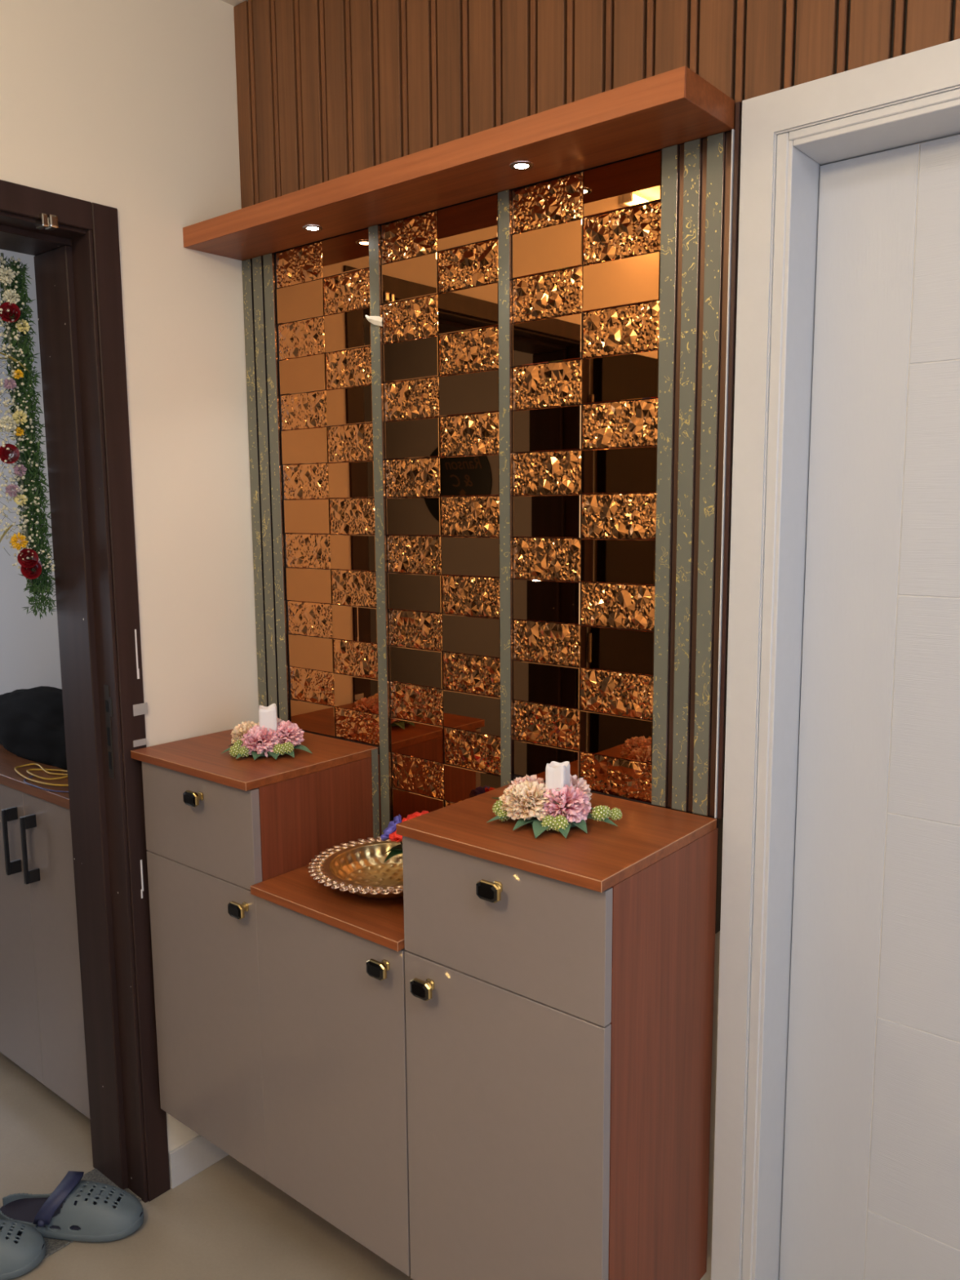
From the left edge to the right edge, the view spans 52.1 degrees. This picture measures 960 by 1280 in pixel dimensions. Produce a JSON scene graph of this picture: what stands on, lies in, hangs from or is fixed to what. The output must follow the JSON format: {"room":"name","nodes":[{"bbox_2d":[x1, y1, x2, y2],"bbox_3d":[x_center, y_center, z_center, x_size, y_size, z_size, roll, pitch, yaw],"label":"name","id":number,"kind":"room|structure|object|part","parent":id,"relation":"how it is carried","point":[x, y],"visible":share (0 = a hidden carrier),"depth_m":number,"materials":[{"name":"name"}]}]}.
{"room":"entrance hall","nodes":[
{"label":"entrance hall","id":0,"kind":"room"},
{"bbox_2d":[0,1168,141,1259],"bbox_3d":[-1.133,1.293,1.878,0.178,0.004,0.969,6,10,39],"label":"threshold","id":1,"kind":"structure","parent":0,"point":[52,1246],"depth_m":2.20,"materials":[{"name":"stone"}]},
{"bbox_2d":[0,1219,45,1279],"bbox_3d":[-1.038,1.222,1.998,0.289,0.102,0.130,-2,8,-10],"label":"clog","id":2,"kind":"object","parent":1,"relation":"on","point":[22,1246],"visible":1,"depth_m":1.98,"materials":[{"name":"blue rubber"}]},
{"bbox_2d":[0,1170,143,1242],"bbox_3d":[-0.882,1.205,2.114,0.317,0.102,0.132,0,8,0],"label":"clog","id":3,"kind":"object","parent":1,"relation":"on","point":[115,1214],"visible":0.99,"depth_m":2.07,"materials":[{"name":"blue rubber"}]},
{"bbox_2d":[0,0,258,1186],"bbox_3d":[-1.550,0.076,1.217,0.200,2.600,3.020,6,10,39],"label":"wall","id":4,"kind":"structure","parent":0,"point":[130,107],"depth_m":2.07,"materials":[{"name":"beige paint"}]},
{"bbox_2d":[0,179,170,1202],"bbox_3d":[-1.427,0.299,1.357,0.252,2.118,2.064,6,10,39],"label":"door frame","id":5,"kind":"structure","parent":4,"relation":"in","point":[77,270],"depth_m":2.06,"materials":[{"name":"wood"}]},
{"bbox_2d":[0,253,56,619],"bbox_3d":[-0.964,-0.413,2.048,0.081,0.752,0.143,6,10,39],"label":"flower garland","id":6,"kind":"object","parent":5,"relation":"hanging from","point":[33,562],"visible":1,"depth_m":2.05,"materials":[{"name":"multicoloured plant"}]},
{"bbox_3d":[-0.963,-0.451,2.045,0.006,0.675,0.019,6,10,39],"label":"cord","id":7,"kind":"part","parent":6,"relation":"part of","materials":[{"name":"plant"}]},
{"bbox_3d":[-1.072,-0.770,1.535,0.014,0.052,0.987,6,10,39],"label":"casing","id":8,"kind":"part","parent":5,"relation":"part of","materials":[{"name":"brown wood"}]},
{"bbox_3d":[-0.776,0.193,2.062,0.030,0.200,0.002,6,10,39],"label":"strike plate","id":9,"kind":"part","parent":5,"relation":"part of","materials":[{"name":"metal"}]},
{"bbox_3d":[-0.731,0.198,2.070,0.014,2.118,0.054,6,10,39],"label":"casing","id":10,"kind":"part","parent":5,"relation":"part of","materials":[{"name":"brown wood"}]},
{"bbox_2d":[168,1134,228,1188],"bbox_3d":[-0.599,1.184,2.346,0.008,0.087,0.319,6,10,39],"label":"baseboard","id":11,"kind":"structure","parent":4,"relation":"attached to","point":[186,1161],"depth_m":2.26,"materials":[{"name":"tile"}]},
{"bbox_2d":[0,1052,413,1279],"bbox_3d":[-1.277,1.433,1.166,6.100,0.080,3.400,6,10,39],"label":"floor","id":12,"kind":"structure","parent":0,"point":[226,1221],"depth_m":2.12,"materials":[{"name":"tile"}]},
{"bbox_2d":[0,743,89,1119],"bbox_3d":[-1.187,0.702,2.711,1.025,0.798,0.386,6,10,39],"label":"lower cabinet","id":13,"kind":"object","parent":12,"relation":"on","point":[42,1023],"visible":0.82,"depth_m":2.42,"materials":[{"name":"beige laminate"}]},
{"bbox_3d":[-1.155,0.495,2.424,0.011,0.166,0.035,6,10,39],"label":"handle","id":14,"kind":"part","parent":13,"relation":"part of","materials":[{"name":"black metal"}]},
{"bbox_3d":[-1.291,0.729,2.607,0.480,0.770,0.018,6,10,39],"label":"door","id":15,"kind":"part","parent":13,"relation":"part of","materials":[{"name":"beige laminate"}]},
{"bbox_3d":[-1.082,0.503,2.364,0.011,0.166,0.035,6,10,39],"label":"handle","id":16,"kind":"part","parent":13,"relation":"part of","materials":[{"name":"black metal"}]},
{"bbox_2d":[0,685,66,769],"bbox_3d":[-1.116,0.219,2.669,0.744,0.169,0.242,6,10,39],"label":"backpack","id":17,"kind":"object","parent":13,"relation":"on","point":[32,722],"visible":0.44,"depth_m":2.59,"materials":[{"name":"black fabric"}]},
{"bbox_2d":[14,763,68,786],"bbox_3d":[-1.043,0.334,2.401,0.342,0.009,0.093,6,10,39],"label":"cable","id":18,"kind":"object","parent":13,"relation":"on","point":[29,764],"visible":0.77,"depth_m":2.42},
{"bbox_2d":[23,775,68,792],"bbox_3d":[-1.017,0.346,2.331,0.252,0.004,0.051,5,10,37],"label":"cable","id":19,"kind":"object","parent":13,"relation":"on","point":[25,779],"visible":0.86,"depth_m":2.31,"materials":[{"name":"grey plastic"}]},
{"bbox_3d":[-1.001,0.759,2.368,0.272,0.770,0.018,6,10,39],"label":"door","id":20,"kind":"part","parent":13,"relation":"part of","materials":[{"name":"beige laminate"}]},
{"bbox_2d":[221,0,248,6],"bbox_3d":[-1.297,-1.233,0.807,6.100,0.100,3.400,6,10,39],"label":"ceiling","id":21,"kind":"structure","parent":0,"point":[233,2],"depth_m":2.10,"materials":[{"name":"paint"}]},
{"bbox_2d":[0,248,723,1279],"bbox_3d":[-0.180,-0.061,2.154,5.900,2.600,0.212,6,10,39],"label":"wall","id":22,"kind":"structure","parent":0,"point":[29,648],"depth_m":3.00,"materials":[{"name":"paint"}]},
{"bbox_2d":[130,728,381,1180],"bbox_3d":[-0.473,0.628,2.110,0.390,0.806,0.362,6,10,39],"label":"cabinet","id":23,"kind":"object","parent":22,"relation":"attached to","point":[218,826],"visible":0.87,"depth_m":1.97,"materials":[{"name":"brown wood"}]},
{"bbox_3d":[-0.556,0.307,1.915,0.043,0.029,0.029,6,10,39],"label":"knob","id":24,"kind":"part","parent":23,"relation":"part of","materials":[{"name":"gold metal"}]},
{"bbox_3d":[-0.559,0.361,1.956,0.369,0.196,0.018,6,10,39],"label":"drawer","id":25,"kind":"part","parent":23,"relation":"part of","materials":[{"name":"beige laminate"}]},
{"bbox_3d":[-0.556,0.752,2.009,0.369,0.588,0.018,6,10,39],"label":"door","id":26,"kind":"part","parent":23,"relation":"part of","materials":[{"name":"beige laminate"}]},
{"bbox_3d":[-0.454,0.509,1.859,0.043,0.029,0.029,6,10,39],"label":"knob","id":27,"kind":"part","parent":23,"relation":"part of","materials":[{"name":"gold metal"}]},
{"bbox_2d":[220,716,311,759],"bbox_3d":[-0.445,0.199,2.025,0.152,0.066,0.176,-7,10,-41],"label":"candle holder","id":28,"kind":"object","parent":23,"relation":"on","point":[248,738],"visible":0.93,"depth_m":1.99,"materials":[{"name":"fabric"}]},
{"bbox_3d":[-0.482,0.194,2.044,0.071,0.055,0.073,6,10,39],"label":"flower","id":29,"kind":"part","parent":28,"relation":"part of","materials":[{"name":"pink plant"}]},
{"bbox_3d":[-0.447,0.204,1.997,0.079,0.062,0.077,6,10,39],"label":"flower","id":30,"kind":"part","parent":28,"relation":"part of","materials":[{"name":"pink plant"}]},
{"bbox_2d":[258,703,277,732],"bbox_3d":[-0.436,0.165,2.020,0.036,0.064,0.036,-2,8,-12],"label":"candle","id":31,"kind":"object","parent":28,"relation":"in","point":[267,715],"visible":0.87,"depth_m":2.00,"materials":[{"name":"white wax"}]},
{"bbox_3d":[-0.440,0.190,2.074,0.076,0.056,0.078,6,10,39],"label":"flower","id":32,"kind":"part","parent":28,"relation":"part of","materials":[{"name":"pink plant"}]},
{"bbox_3d":[-0.398,0.193,2.030,0.070,0.056,0.079,-2,8,-9],"label":"flower","id":33,"kind":"part","parent":28,"relation":"part of","materials":[{"name":"pink plant"}]},
{"bbox_3d":[-0.314,0.649,2.011,0.016,0.789,0.314,6,10,39],"label":"panel","id":34,"kind":"part","parent":23,"relation":"part of","materials":[{"name":"brown wood"}]},
{"bbox_2d":[250,864,410,1275],"bbox_3d":[-0.174,0.757,1.878,0.386,0.608,0.362,6,10,39],"label":"cabinet","id":35,"kind":"object","parent":22,"relation":"attached to","point":[331,962],"visible":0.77,"depth_m":1.75,"materials":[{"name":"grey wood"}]},
{"bbox_2d":[307,836,403,898],"bbox_3d":[-0.169,0.433,1.825,0.297,0.048,0.297,-1,8,-1],"label":"brass bowl","id":36,"kind":"object","parent":35,"relation":"on","point":[359,868],"visible":0.6,"depth_m":1.86,"materials":[{"name":"gold metal"}]},
{"bbox_2d":[380,810,428,862],"bbox_3d":[-0.117,0.381,1.843,0.120,0.108,0.161,-4,8,-23],"label":"posy","id":37,"kind":"object","parent":36,"relation":"on","point":[389,833],"visible":0.25,"depth_m":1.86,"materials":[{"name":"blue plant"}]},
{"bbox_3d":[-0.165,0.541,1.621,0.043,0.029,0.029,6,10,39],"label":"knob","id":38,"kind":"part","parent":35,"relation":"part of","materials":[{"name":"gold metal"}]},
{"bbox_2d":[182,66,734,260],"bbox_3d":[-0.125,-0.807,1.754,1.170,0.042,0.152,6,10,39],"label":"shelf","id":39,"kind":"object","parent":22,"relation":"attached to","point":[677,106],"visible":1,"depth_m":1.60,"materials":[{"name":"brown wood"}]},
{"bbox_2d":[302,225,322,231],"bbox_3d":[-0.329,-0.809,1.931,0.039,0.002,0.039,5,9,33],"label":"recessed light","id":40,"kind":"object","parent":39,"relation":"attached to","point":[305,228],"depth_m":1.93,"materials":[{"name":"white"}]},
{"bbox_2d":[509,160,533,170],"bbox_3d":[0.067,-0.765,1.587,0.039,0.002,0.039,5,9,33],"label":"recessed light","id":41,"kind":"object","parent":39,"relation":"attached to","point":[513,165],"depth_m":1.58,"materials":[{"name":"white"}]},
{"bbox_2d":[241,101,742,933],"bbox_3d":[-0.071,-0.197,1.889,1.179,1.278,0.046,6,10,39],"label":"tile panel","id":42,"kind":"object","parent":22,"relation":"attached to","point":[491,519],"visible":0.95,"depth_m":1.77,"materials":[{"name":"brown glass"}]},
{"bbox_2d":[364,315,382,326],"bbox_3d":[-0.209,-0.630,1.938,0.048,0.028,0.006,6,10,39],"label":"paper tag","id":43,"kind":"object","parent":42,"relation":"attached to","point":[375,320],"visible":1,"depth_m":1.94,"materials":[{"name":"white paper"}]},
{"bbox_3d":[0.377,-0.232,1.512,0.002,1.043,0.010,6,10,39],"label":"white trim","id":44,"kind":"part","parent":42,"relation":"part of","materials":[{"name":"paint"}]},
{"bbox_2d":[395,782,718,1279],"bbox_3d":[0.122,0.690,1.619,0.386,0.806,0.362,6,10,39],"label":"cabinet","id":45,"kind":"object","parent":22,"relation":"attached to","point":[559,989],"visible":0.96,"depth_m":1.49,"materials":[{"name":"brown wood"}]},
{"bbox_3d":[-0.088,0.551,1.558,0.043,0.029,0.029,6,10,39],"label":"knob","id":46,"kind":"part","parent":45,"relation":"part of","materials":[{"name":"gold metal"}]},
{"bbox_3d":[0.018,0.366,1.443,0.043,0.029,0.029,6,10,39],"label":"knob","id":47,"kind":"part","parent":45,"relation":"part of","materials":[{"name":"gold metal"}]},
{"bbox_3d":[0.029,0.422,1.472,0.384,0.196,0.018,6,10,39],"label":"drawer","id":48,"kind":"part","parent":45,"relation":"part of","materials":[{"name":"beige laminate"}]},
{"bbox_3d":[0.032,0.812,1.525,0.384,0.588,0.018,6,10,39],"label":"door","id":49,"kind":"part","parent":45,"relation":"part of","materials":[{"name":"beige laminate"}]},
{"bbox_2d":[486,773,622,838],"bbox_3d":[0.118,0.256,1.562,0.181,0.068,0.182,-7,10,-38],"label":"candle holder","id":50,"kind":"object","parent":45,"relation":"on","point":[526,800],"visible":0.99,"depth_m":1.53,"materials":[{"name":"fabric"}]},
{"bbox_3d":[0.060,0.259,1.581,0.066,0.048,0.066,6,10,39],"label":"flower","id":51,"kind":"part","parent":50,"relation":"part of","materials":[{"name":"pink plant"}]},
{"bbox_3d":[0.079,0.245,1.598,0.075,0.052,0.073,6,10,39],"label":"flower","id":52,"kind":"part","parent":50,"relation":"part of","materials":[{"name":"beige fabric"}]},
{"bbox_3d":[0.078,0.253,1.554,0.082,0.058,0.082,6,10,39],"label":"flower","id":53,"kind":"part","parent":50,"relation":"part of","materials":[{"name":"beige fabric"}]},
{"bbox_2d":[545,760,569,804],"bbox_3d":[0.123,0.224,1.557,0.032,0.063,0.032,3,8,25],"label":"candle","id":54,"kind":"object","parent":50,"relation":"in","point":[557,774],"visible":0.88,"depth_m":1.54,"materials":[{"name":"white wax"}]},
{"bbox_3d":[0.133,0.255,1.545,0.084,0.062,0.083,6,10,39],"label":"flower","id":55,"kind":"part","parent":50,"relation":"part of","materials":[{"name":"pink plant"}]},
{"bbox_3d":[0.146,0.248,1.609,0.078,0.058,0.078,6,10,39],"label":"flower","id":56,"kind":"part","parent":50,"relation":"part of","materials":[{"name":"pink fabric"}]},
{"bbox_3d":[0.280,0.710,1.522,0.016,0.789,0.314,6,10,39],"label":"panel","id":57,"kind":"part","parent":45,"relation":"part of","materials":[{"name":"brown wood"}]},
{"bbox_2d":[233,0,959,256],"bbox_3d":[0.391,-1.011,1.405,2.374,0.524,0.020,6,10,39],"label":"wall panel","id":58,"kind":"object","parent":22,"relation":"attached to","point":[327,90],"visible":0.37,"depth_m":1.72,"materials":[{"name":"brown wood"}]},
{"bbox_2d":[711,38,959,1279],"bbox_3d":[0.856,0.292,1.325,1.029,2.107,0.228,6,10,39],"label":"door","id":59,"kind":"structure","parent":22,"relation":"in","point":[837,1145],"depth_m":1.50,"materials":[{"name":"white paint"}]},
{"bbox_3d":[0.416,0.290,1.563,0.050,2.052,0.028,6,10,39],"label":"casing","id":60,"kind":"part","parent":59,"relation":"part of","materials":[{"name":"white paint"}]},
{"bbox_3d":[0.861,1.116,1.430,0.597,0.333,0.001,6,10,39],"label":"panel","id":61,"kind":"part","parent":59,"relation":"part of","materials":[{"name":"grey wood"}]},
{"bbox_3d":[0.858,0.785,1.385,0.597,0.332,0.001,6,10,39],"label":"panel","id":62,"kind":"part","parent":59,"relation":"part of","materials":[{"name":"grey wood"}]},
{"bbox_3d":[0.856,0.454,1.341,0.597,0.331,0.001,6,10,39],"label":"panel","id":63,"kind":"part","parent":59,"relation":"part of","materials":[{"name":"grey wood"}]},
{"bbox_3d":[0.853,0.123,1.296,0.597,0.333,0.001,6,10,39],"label":"panel","id":64,"kind":"part","parent":59,"relation":"part of","materials":[{"name":"grey wood"}]},
{"bbox_3d":[0.851,-0.208,1.252,0.597,0.332,0.001,6,10,39],"label":"panel","id":65,"kind":"part","parent":59,"relation":"part of","materials":[{"name":"grey wood"}]},
{"bbox_3d":[0.849,-0.524,1.209,0.597,0.300,0.001,6,10,39],"label":"panel","id":66,"kind":"part","parent":59,"relation":"part of","materials":[{"name":"grey wood"}]}
]}

